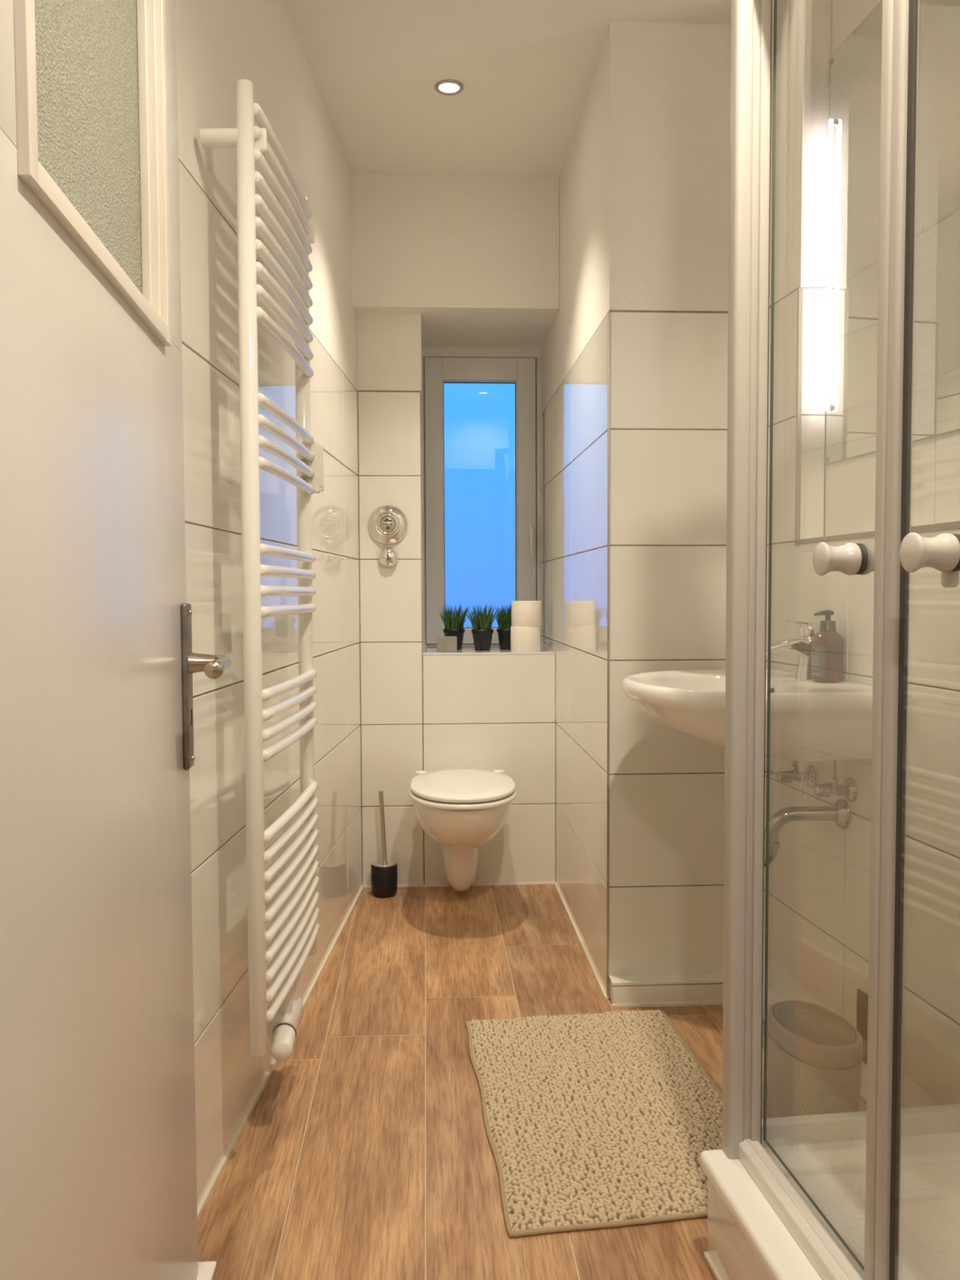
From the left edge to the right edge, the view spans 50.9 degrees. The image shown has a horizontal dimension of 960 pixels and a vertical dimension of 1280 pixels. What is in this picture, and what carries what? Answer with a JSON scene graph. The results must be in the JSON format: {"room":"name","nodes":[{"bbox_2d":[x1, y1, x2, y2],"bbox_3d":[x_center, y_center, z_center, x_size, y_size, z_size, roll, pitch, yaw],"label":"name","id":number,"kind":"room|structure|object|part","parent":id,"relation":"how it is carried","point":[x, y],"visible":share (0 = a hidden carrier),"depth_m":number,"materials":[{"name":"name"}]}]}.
{"room":"bathroom","nodes":[
{"label":"bathroom","id":0,"kind":"room"},
{"bbox_2d":[175,0,362,1207],"bbox_3d":[-0.547,-0.285,2.143,0.120,2.545,3.042,0,3,2],"label":"wall","id":1,"kind":"structure","parent":0,"point":[220,43],"depth_m":2.07,"materials":[{"name":"tile"}]},
{"bbox_2d":[0,0,231,1279],"bbox_3d":[-0.389,0.031,1.127,0.114,1.992,0.860,-1,3,-6],"label":"door","id":2,"kind":"structure","parent":1,"relation":"in","point":[98,663],"depth_m":1.04,"materials":[{"name":"white paint"}]},
{"bbox_3d":[-0.431,-0.639,1.098,0.005,0.459,0.544,-1,3,-6],"label":"glass pane","id":3,"kind":"part","parent":2,"relation":"part of","materials":[{"name":"glass"}]},
{"bbox_3d":[-0.442,0.070,1.526,0.009,0.250,0.044,-1,3,-6],"label":"handle plate","id":4,"kind":"part","parent":2,"relation":"part of","materials":[{"name":"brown metal"}]},
{"bbox_3d":[-0.401,0.037,1.480,0.064,0.033,0.130,-1,3,-6],"label":"lever","id":5,"kind":"part","parent":2,"relation":"part of","materials":[{"name":"silver metal"}]},
{"bbox_2d":[199,79,324,1061],"bbox_3d":[-0.421,-0.080,2.070,0.122,1.822,0.543,0,3,1],"label":"towel radiator","id":6,"kind":"object","parent":1,"relation":"attached to","point":[260,146],"visible":1,"depth_m":1.89,"materials":[{"name":"white metal"}]},
{"bbox_2d":[197,884,364,1221],"bbox_3d":[-0.479,0.982,2.201,0.009,0.012,3.042,0,3,2],"label":"baseboard","id":7,"kind":"structure","parent":1,"relation":"attached to","point":[215,1180],"depth_m":2.13,"materials":[{"name":"beige"}]},
{"bbox_2d":[350,173,559,886],"bbox_3d":[-0.095,-0.371,3.936,0.757,2.545,0.684,0,3,-3],"label":"wall","id":8,"kind":"structure","parent":0,"point":[442,265],"depth_m":3.67,"materials":[{"name":"tile"}]},
{"bbox_2d":[377,547,398,567],"bbox_3d":[-0.333,-0.299,3.652,0.071,0.071,0.034,0,3,-3],"label":"valve","id":9,"kind":"object","parent":8,"relation":"attached to","point":[388,557],"visible":1,"depth_m":3.64,"materials":[{"name":"silver metal"}]},
{"bbox_2d":[368,504,408,545],"bbox_3d":[-0.333,-0.417,3.647,0.146,0.146,0.032,0,3,-3],"label":"valve","id":10,"kind":"object","parent":8,"relation":"attached to","point":[388,525],"visible":1,"depth_m":3.64,"materials":[{"name":"silver metal"}]},
{"bbox_2d":[364,882,554,888],"bbox_3d":[-0.076,0.910,3.738,0.717,0.008,0.007,0,3,-3],"label":"baseboard","id":11,"kind":"structure","parent":8,"relation":"attached to","point":[540,883],"depth_m":3.74,"materials":[{"name":"beige"}]},
{"bbox_2d":[408,768,516,891],"bbox_3d":[-0.059,0.689,3.431,0.362,0.431,0.589,0,3,-3],"label":"toilet","id":12,"kind":"object","parent":8,"relation":"attached to","point":[461,811],"visible":1,"depth_m":3.28,"materials":[{"name":"white ceramic"}]},
{"bbox_3d":[-0.060,0.713,3.443,0.348,0.382,0.567,0,3,-3],"label":"bowl","id":13,"kind":"part","parent":12,"relation":"part of","materials":[{"name":"white ceramic"}]},
{"bbox_3d":[-0.058,0.508,3.387,0.362,0.017,0.517,0,3,-3],"label":"seat","id":14,"kind":"part","parent":12,"relation":"part of","materials":[{"name":"white plastic"}]},
{"bbox_3d":[-0.058,0.485,3.390,0.354,0.020,0.518,0,3,-3],"label":"lid","id":15,"kind":"part","parent":12,"relation":"part of","materials":[{"name":"white plastic"}]},
{"bbox_2d":[421,356,541,645],"bbox_3d":[0.009,-0.572,4.179,0.498,1.202,0.131,0,3,-3],"label":"window","id":16,"kind":"structure","parent":8,"relation":"in","point":[481,415],"depth_m":4.18,"materials":[{"name":"plastic"}]},
{"bbox_3d":[0.000,-0.558,4.195,0.307,1.022,0.001,0,3,-3],"label":"pane","id":17,"kind":"part","parent":16,"relation":"part of","materials":[{"name":"glass"}]},
{"bbox_3d":[0.210,-0.413,4.156,0.020,0.124,0.049,0,3,-3],"label":"handle","id":18,"kind":"part","parent":16,"relation":"part of","materials":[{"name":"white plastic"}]},
{"bbox_2d":[422,645,555,655],"bbox_3d":[0.020,0.038,3.963,0.488,0.008,0.520,0,3,-3],"label":"windowsill","id":19,"kind":"structure","parent":8,"relation":"attached to","point":[428,650],"depth_m":3.74,"materials":[{"name":"white tile"}]},
{"bbox_2d":[436,635,457,652],"bbox_3d":[-0.124,0.015,3.774,0.074,0.056,0.060,0,3,-3],"label":"box","id":20,"kind":"object","parent":19,"relation":"on","point":[447,643],"visible":1,"depth_m":3.74,"materials":[{"name":"grey cardboard"}]},
{"bbox_2d":[436,601,470,649],"bbox_3d":[-0.099,-0.057,3.904,0.141,0.187,0.126,0,3,-3],"label":"potted grass","id":21,"kind":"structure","parent":19,"relation":"on","point":[454,626],"depth_m":3.89,"materials":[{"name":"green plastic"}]},
{"bbox_2d":[443,628,464,649],"bbox_3d":[-0.100,-0.003,3.909,0.084,0.080,0.084,0,3,-3],"label":"pot","id":22,"kind":"object","parent":21,"relation":"attached to","point":[459,633],"depth_m":3.88,"materials":[{"name":"black plastic"}]},
{"bbox_2d":[466,604,499,650],"bbox_3d":[0.007,-0.053,3.845,0.130,0.185,0.134,-2,3,-28],"label":"potted grass","id":23,"kind":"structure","parent":19,"relation":"on","point":[482,636],"depth_m":3.82,"materials":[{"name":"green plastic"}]},
{"bbox_2d":[471,629,493,650],"bbox_3d":[0.010,-0.001,3.845,0.084,0.080,0.084,0,3,-3],"label":"pot","id":24,"kind":"object","parent":23,"relation":"attached to","point":[482,638],"depth_m":3.82,"materials":[{"name":"black plastic"}]},
{"bbox_2d":[493,604,511,649],"bbox_3d":[0.103,-0.058,3.900,0.125,0.188,0.128,0,3,-3],"label":"potted grass","id":25,"kind":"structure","parent":19,"relation":"on","point":[504,619],"depth_m":3.88,"materials":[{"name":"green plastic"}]},
{"bbox_2d":[496,628,511,649],"bbox_3d":[0.106,-0.004,3.906,0.084,0.080,0.084,0,3,-3],"label":"pot","id":26,"kind":"object","parent":25,"relation":"attached to","point":[504,634],"depth_m":3.88,"materials":[{"name":"black plastic"}]},
{"bbox_2d":[510,626,540,652],"bbox_3d":[0.171,-0.005,3.784,0.112,0.094,0.112,0,3,-3],"label":"toilet roll","id":27,"kind":"object","parent":19,"relation":"on","point":[523,639],"visible":0.84,"depth_m":3.73,"materials":[{"name":"white paper"}]},
{"bbox_2d":[511,600,541,626],"bbox_3d":[0.173,-0.099,3.779,0.112,0.094,0.112,0,3,-3],"label":"toilet roll","id":28,"kind":"object","parent":27,"relation":"on","point":[523,613],"visible":1,"depth_m":3.73,"materials":[{"name":"white paper"}]},
{"bbox_2d":[197,884,866,1279],"bbox_3d":[0.197,1.084,1.120,2.000,0.100,5.311,0,3,-3],"label":"floor","id":29,"kind":"structure","parent":0,"point":[365,1153],"depth_m":2.06,"materials":[{"name":"brown wood"}]},
{"bbox_2d":[196,1261,216,1279],"bbox_3d":[-0.447,1.008,1.599,0.048,0.012,0.056,0,3,-3],"label":"wedge","id":30,"kind":"object","parent":29,"relation":"on","point":[206,1269],"visible":0.51,"depth_m":1.60,"materials":[{"name":"white plastic"}]},
{"bbox_2d":[371,859,397,897],"bbox_3d":[-0.344,0.860,3.631,0.095,0.117,0.095,0,3,-3],"label":"brush holder","id":31,"kind":"object","parent":29,"relation":"on","point":[384,876],"visible":0.97,"depth_m":3.59,"materials":[{"name":"black plastic"}]},
{"bbox_2d":[378,791,387,863],"bbox_3d":[-0.348,0.672,3.622,0.030,0.263,0.019,0,3,-3],"label":"toilet brush","id":32,"kind":"object","parent":31,"relation":"on","point":[380,793],"visible":1,"depth_m":3.62,"materials":[{"name":"silver metal"}]},
{"bbox_3d":[-0.344,0.803,3.628,0.091,0.003,0.091,0,3,-3],"label":"rim plate","id":33,"kind":"part","parent":31,"relation":"part of","materials":[{"name":"silver metal"}]},
{"bbox_2d":[465,1009,722,1237],"bbox_3d":[0.261,0.976,2.152,0.523,0.019,0.864,-1,3,-6],"label":"bath mat","id":34,"kind":"object","parent":29,"relation":"on","point":[595,1121],"visible":0.9,"depth_m":2.06,"materials":[{"name":"beige fabric"}]},
{"bbox_2d":[767,1000,862,1118],"bbox_3d":[0.640,0.863,1.942,0.146,0.262,0.224,-1,3,-11],"label":"waste bin","id":35,"kind":"object","parent":29,"relation":"on","point":[815,1055],"visible":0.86,"depth_m":1.87,"materials":[{"name":"beige plastic"}]},
{"bbox_3d":[0.640,0.738,1.936,0.121,0.012,0.199,-1,3,-11],"label":"swing lid","id":36,"kind":"part","parent":35,"relation":"part of","materials":[{"name":"white plastic"}]},
{"bbox_2d":[700,0,959,1279],"bbox_3d":[0.645,-0.002,1.213,0.476,2.059,0.878,-1,3,-8],"label":"shower cubicle","id":37,"kind":"object","parent":29,"relation":"on","point":[873,1193],"visible":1,"depth_m":1.53,"materials":[{"name":"glass"}]},
{"bbox_3d":[0.654,0.953,1.251,0.467,0.148,0.863,-1,3,-8],"label":"tray panel","id":38,"kind":"part","parent":37,"relation":"part of","materials":[{"name":"plastic"}]},
{"bbox_3d":[0.418,-0.105,1.587,0.054,1.879,0.036,-1,3,-8],"label":"corner post","id":39,"kind":"part","parent":37,"relation":"part of","materials":[{"name":"white metal"}]},
{"bbox_3d":[0.484,0.834,1.214,0.036,0.033,0.845,-1,3,-8],"label":"rail","id":40,"kind":"part","parent":37,"relation":"part of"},
{"bbox_3d":[0.473,-0.098,1.405,0.005,1.809,0.332,-1,3,-8],"label":"glass pane","id":41,"kind":"part","parent":37,"relation":"part of","materials":[{"name":"grey"}]},
{"bbox_2d":[700,1132,959,1279],"bbox_3d":[0.649,0.862,1.248,0.476,0.032,0.866,-1,3,-8],"label":"shower tray","id":42,"kind":"object","parent":37,"relation":"attached to","point":[830,1167],"depth_m":1.54,"materials":[{"name":"white ceramic"}]},
{"bbox_3d":[0.458,-0.104,1.298,0.050,0.043,0.043,-1,3,-8],"label":"door knob","id":43,"kind":"part","parent":37,"relation":"part of","materials":[{"name":"plastic"}]},
{"bbox_3d":[0.635,0.814,1.681,0.390,0.048,0.024,-1,3,-8],"label":"rail","id":44,"kind":"part","parent":37,"relation":"part of","materials":[{"name":"white metal"}]},
{"bbox_2d":[854,542,868,574],"bbox_3d":[0.487,-0.105,1.302,0.008,0.040,0.040,-1,3,-8],"label":"washer","id":45,"kind":"object","parent":37,"relation":"in","point":[861,550],"depth_m":1.28,"materials":[{"name":"grey rubber"}]},
{"bbox_3d":[0.511,-0.105,1.305,0.040,0.043,0.043,-1,3,-8],"label":"door knob","id":46,"kind":"part","parent":37,"relation":"part of","materials":[{"name":"plastic"}]},
{"bbox_3d":[0.496,-0.090,1.231,0.024,1.813,0.023,-1,3,-8],"label":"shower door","id":47,"kind":"part","parent":37,"relation":"part of","materials":[{"name":"white metal"}]},
{"bbox_3d":[0.499,-0.089,1.207,0.024,1.813,0.023,-1,3,-8],"label":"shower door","id":48,"kind":"part","parent":37,"relation":"part of","materials":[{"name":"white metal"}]},
{"bbox_3d":[0.627,-1.032,1.594,0.390,0.030,0.024,-1,3,-8],"label":"rail","id":49,"kind":"part","parent":37,"relation":"part of","materials":[{"name":"white metal"}]},
{"bbox_3d":[0.485,-0.095,1.092,0.050,0.043,0.043,-1,3,-8],"label":"door knob","id":50,"kind":"part","parent":37,"relation":"part of","materials":[{"name":"plastic"}]},
{"bbox_2d":[951,533,959,571],"bbox_3d":[0.514,-0.095,1.095,0.008,0.040,0.040,-1,3,-8],"label":"washer","id":51,"kind":"object","parent":37,"relation":"in","point":[955,538],"depth_m":1.08,"materials":[{"name":"grey plastic"}]},
{"bbox_2d":[284,0,782,177],"bbox_3d":[0.171,-1.581,1.283,2.300,0.120,5.890,0,3,-3],"label":"ceiling","id":52,"kind":"structure","parent":0,"point":[525,68],"depth_m":2.82,"materials":[{"name":"white paint"}]},
{"bbox_2d":[435,80,463,95],"bbox_3d":[-0.089,-1.594,2.913,0.083,0.006,0.083,0,3,-3],"label":"recessed light","id":53,"kind":"object","parent":52,"relation":"in","point":[446,87],"visible":1,"depth_m":2.91,"materials":[{"name":"silver metal"}]},
{"bbox_2d":[540,51,610,994],"bbox_3d":[0.361,-0.350,3.445,0.140,2.545,1.614,0,3,-3],"label":"wall","id":54,"kind":"structure","parent":0,"point":[574,415],"depth_m":3.12,"materials":[{"name":"tile"}]},
{"bbox_2d":[554,881,608,1000],"bbox_3d":[0.309,0.932,3.224,0.009,0.010,1.071,0,3,-3],"label":"baseboard","id":55,"kind":"structure","parent":54,"relation":"attached to","point":[606,997],"depth_m":3.08,"materials":[{"name":"beige"}]},
{"bbox_2d":[606,311,609,999],"bbox_3d":[0.338,0.054,2.655,0.005,1.813,0.005,0,3,-3],"label":"trim","id":56,"kind":"structure","parent":54,"relation":"attached to","point":[608,344],"depth_m":2.65,"materials":[{"name":"grey"}]},
{"bbox_2d":[600,21,730,998],"bbox_3d":[0.632,-0.317,2.722,0.597,2.545,0.140,0,3,-3],"label":"wall pillar","id":57,"kind":"structure","parent":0,"point":[665,86],"depth_m":2.64,"materials":[{"name":"tile"}]},
{"bbox_2d":[608,972,786,1022],"bbox_3d":[0.560,0.931,2.599,0.425,0.068,0.219,0,3,-3],"label":"trim","id":58,"kind":"structure","parent":57,"relation":"attached to","point":[692,988],"depth_m":2.65,"materials":[{"name":"tile"}]},
{"bbox_2d":[763,0,959,1107],"bbox_3d":[0.999,-0.270,1.697,0.250,2.545,1.980,-1,3,-8],"label":"wall","id":59,"kind":"structure","parent":0,"point":[820,873],"depth_m":2.30,"materials":[{"name":"tile"}]},
{"bbox_2d":[622,668,872,761],"bbox_3d":[0.559,0.163,2.254,0.464,0.148,0.640,-1,3,-8],"label":"washbasin","id":60,"kind":"object","parent":59,"relation":"attached to","point":[811,720],"visible":0.7,"depth_m":2.02,"materials":[{"name":"white ceramic"}]},
{"bbox_2d":[764,761,814,799],"bbox_3d":[0.710,0.296,2.344,0.134,0.145,0.019,0,3,1],"label":"rod","id":61,"kind":"object","parent":60,"relation":"attached to","point":[802,775],"visible":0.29,"depth_m":2.34,"materials":[{"name":"silver metal"}]},
{"bbox_3d":[0.717,0.312,2.344,0.121,0.018,0.005,0,3,2],"label":"rod","id":62,"kind":"part","parent":61,"relation":"part of","materials":[{"name":"silver metal"}]},
{"bbox_3d":[0.749,0.296,2.341,0.009,0.145,0.004,-2,3,-30],"label":"lift rod","id":63,"kind":"part","parent":61,"relation":"part of","materials":[{"name":"silver metal"}]},
{"bbox_2d":[765,620,820,679],"bbox_3d":[0.708,0.022,2.297,0.138,0.135,0.049,-1,3,-8],"label":"faucet","id":64,"kind":"object","parent":60,"relation":"on","point":[801,646],"visible":0.7,"depth_m":2.28,"materials":[{"name":"silver metal"}]},
{"bbox_3d":[0.695,0.024,2.295,0.111,0.058,0.045,-1,3,-8],"label":"spout","id":65,"kind":"part","parent":64,"relation":"part of","materials":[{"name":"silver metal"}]},
{"bbox_3d":[0.739,-0.028,2.299,0.076,0.036,0.049,-1,3,-8],"label":"lever","id":66,"kind":"part","parent":64,"relation":"part of","materials":[{"name":"silver metal"}]},
{"bbox_2d":[764,798,849,867],"bbox_3d":[0.686,0.376,2.249,0.253,0.278,0.079,0,3,12],"label":"trap","id":67,"kind":"object","parent":60,"relation":"attached to","point":[838,813],"visible":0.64,"depth_m":2.22,"materials":[{"name":"silver metal"}]},
{"bbox_2d":[810,609,844,682],"bbox_3d":[0.764,0.012,2.220,0.069,0.157,0.067,0,3,-3],"label":"soap bottle","id":68,"kind":"object","parent":60,"relation":"on","point":[827,656],"visible":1,"depth_m":2.19,"materials":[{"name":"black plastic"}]},
{"bbox_2d":[810,649,819,675],"bbox_3d":[0.733,0.050,2.216,0.006,0.055,0.038,-1,3,-10],"label":"print","id":69,"kind":"object","parent":68,"relation":"attached to","point":[815,657],"depth_m":2.21},
{"bbox_2d":[777,760,815,787],"bbox_3d":[0.741,0.291,2.375,0.080,0.116,0.054,0,3,-3],"label":"angle valve","id":70,"kind":"object","parent":59,"relation":"attached to","point":[809,771],"visible":0.79,"depth_m":2.37,"materials":[{"name":"silver metal"}]},
{"bbox_2d":[825,119,835,411],"bbox_3d":[0.830,-0.879,2.374,0.027,0.676,0.010,0,3,-3],"label":"wall lamp","id":71,"kind":"object","parent":59,"relation":"attached to","point":[832,122],"visible":0.94,"depth_m":2.37,"materials":[{"name":"white plastic"}]},
{"bbox_2d":[813,761,856,802],"bbox_3d":[0.768,0.295,2.191,0.080,0.116,0.054,0,3,-3],"label":"angle valve","id":72,"kind":"object","parent":59,"relation":"attached to","point":[848,788],"visible":0.93,"depth_m":2.18,"materials":[{"name":"silver metal"}]},
{"bbox_2d":[856,988,868,1065],"bbox_3d":[0.822,0.826,2.119,0.007,0.147,0.110,-1,3,-8],"label":"access panel","id":73,"kind":"object","parent":59,"relation":"attached to","point":[862,997],"visible":0.27,"depth_m":2.14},
{"bbox_2d":[795,287,959,545],"bbox_3d":[0.892,-0.496,1.566,0.011,0.614,1.761,-1,3,-8],"label":"trim","id":74,"kind":"structure","parent":59,"relation":"attached to","point":[951,525],"depth_m":2.42,"materials":[{"name":"grey metal"}]},
{"bbox_2d":[824,0,959,464],"bbox_3d":[0.902,-0.876,1.906,0.008,0.957,1.000,-1,3,-8],"label":"wall mirror","id":75,"kind":"object","parent":59,"relation":"attached to","point":[855,65],"visible":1,"depth_m":2.18,"materials":[{"name":"grey mirror"}]}
]}

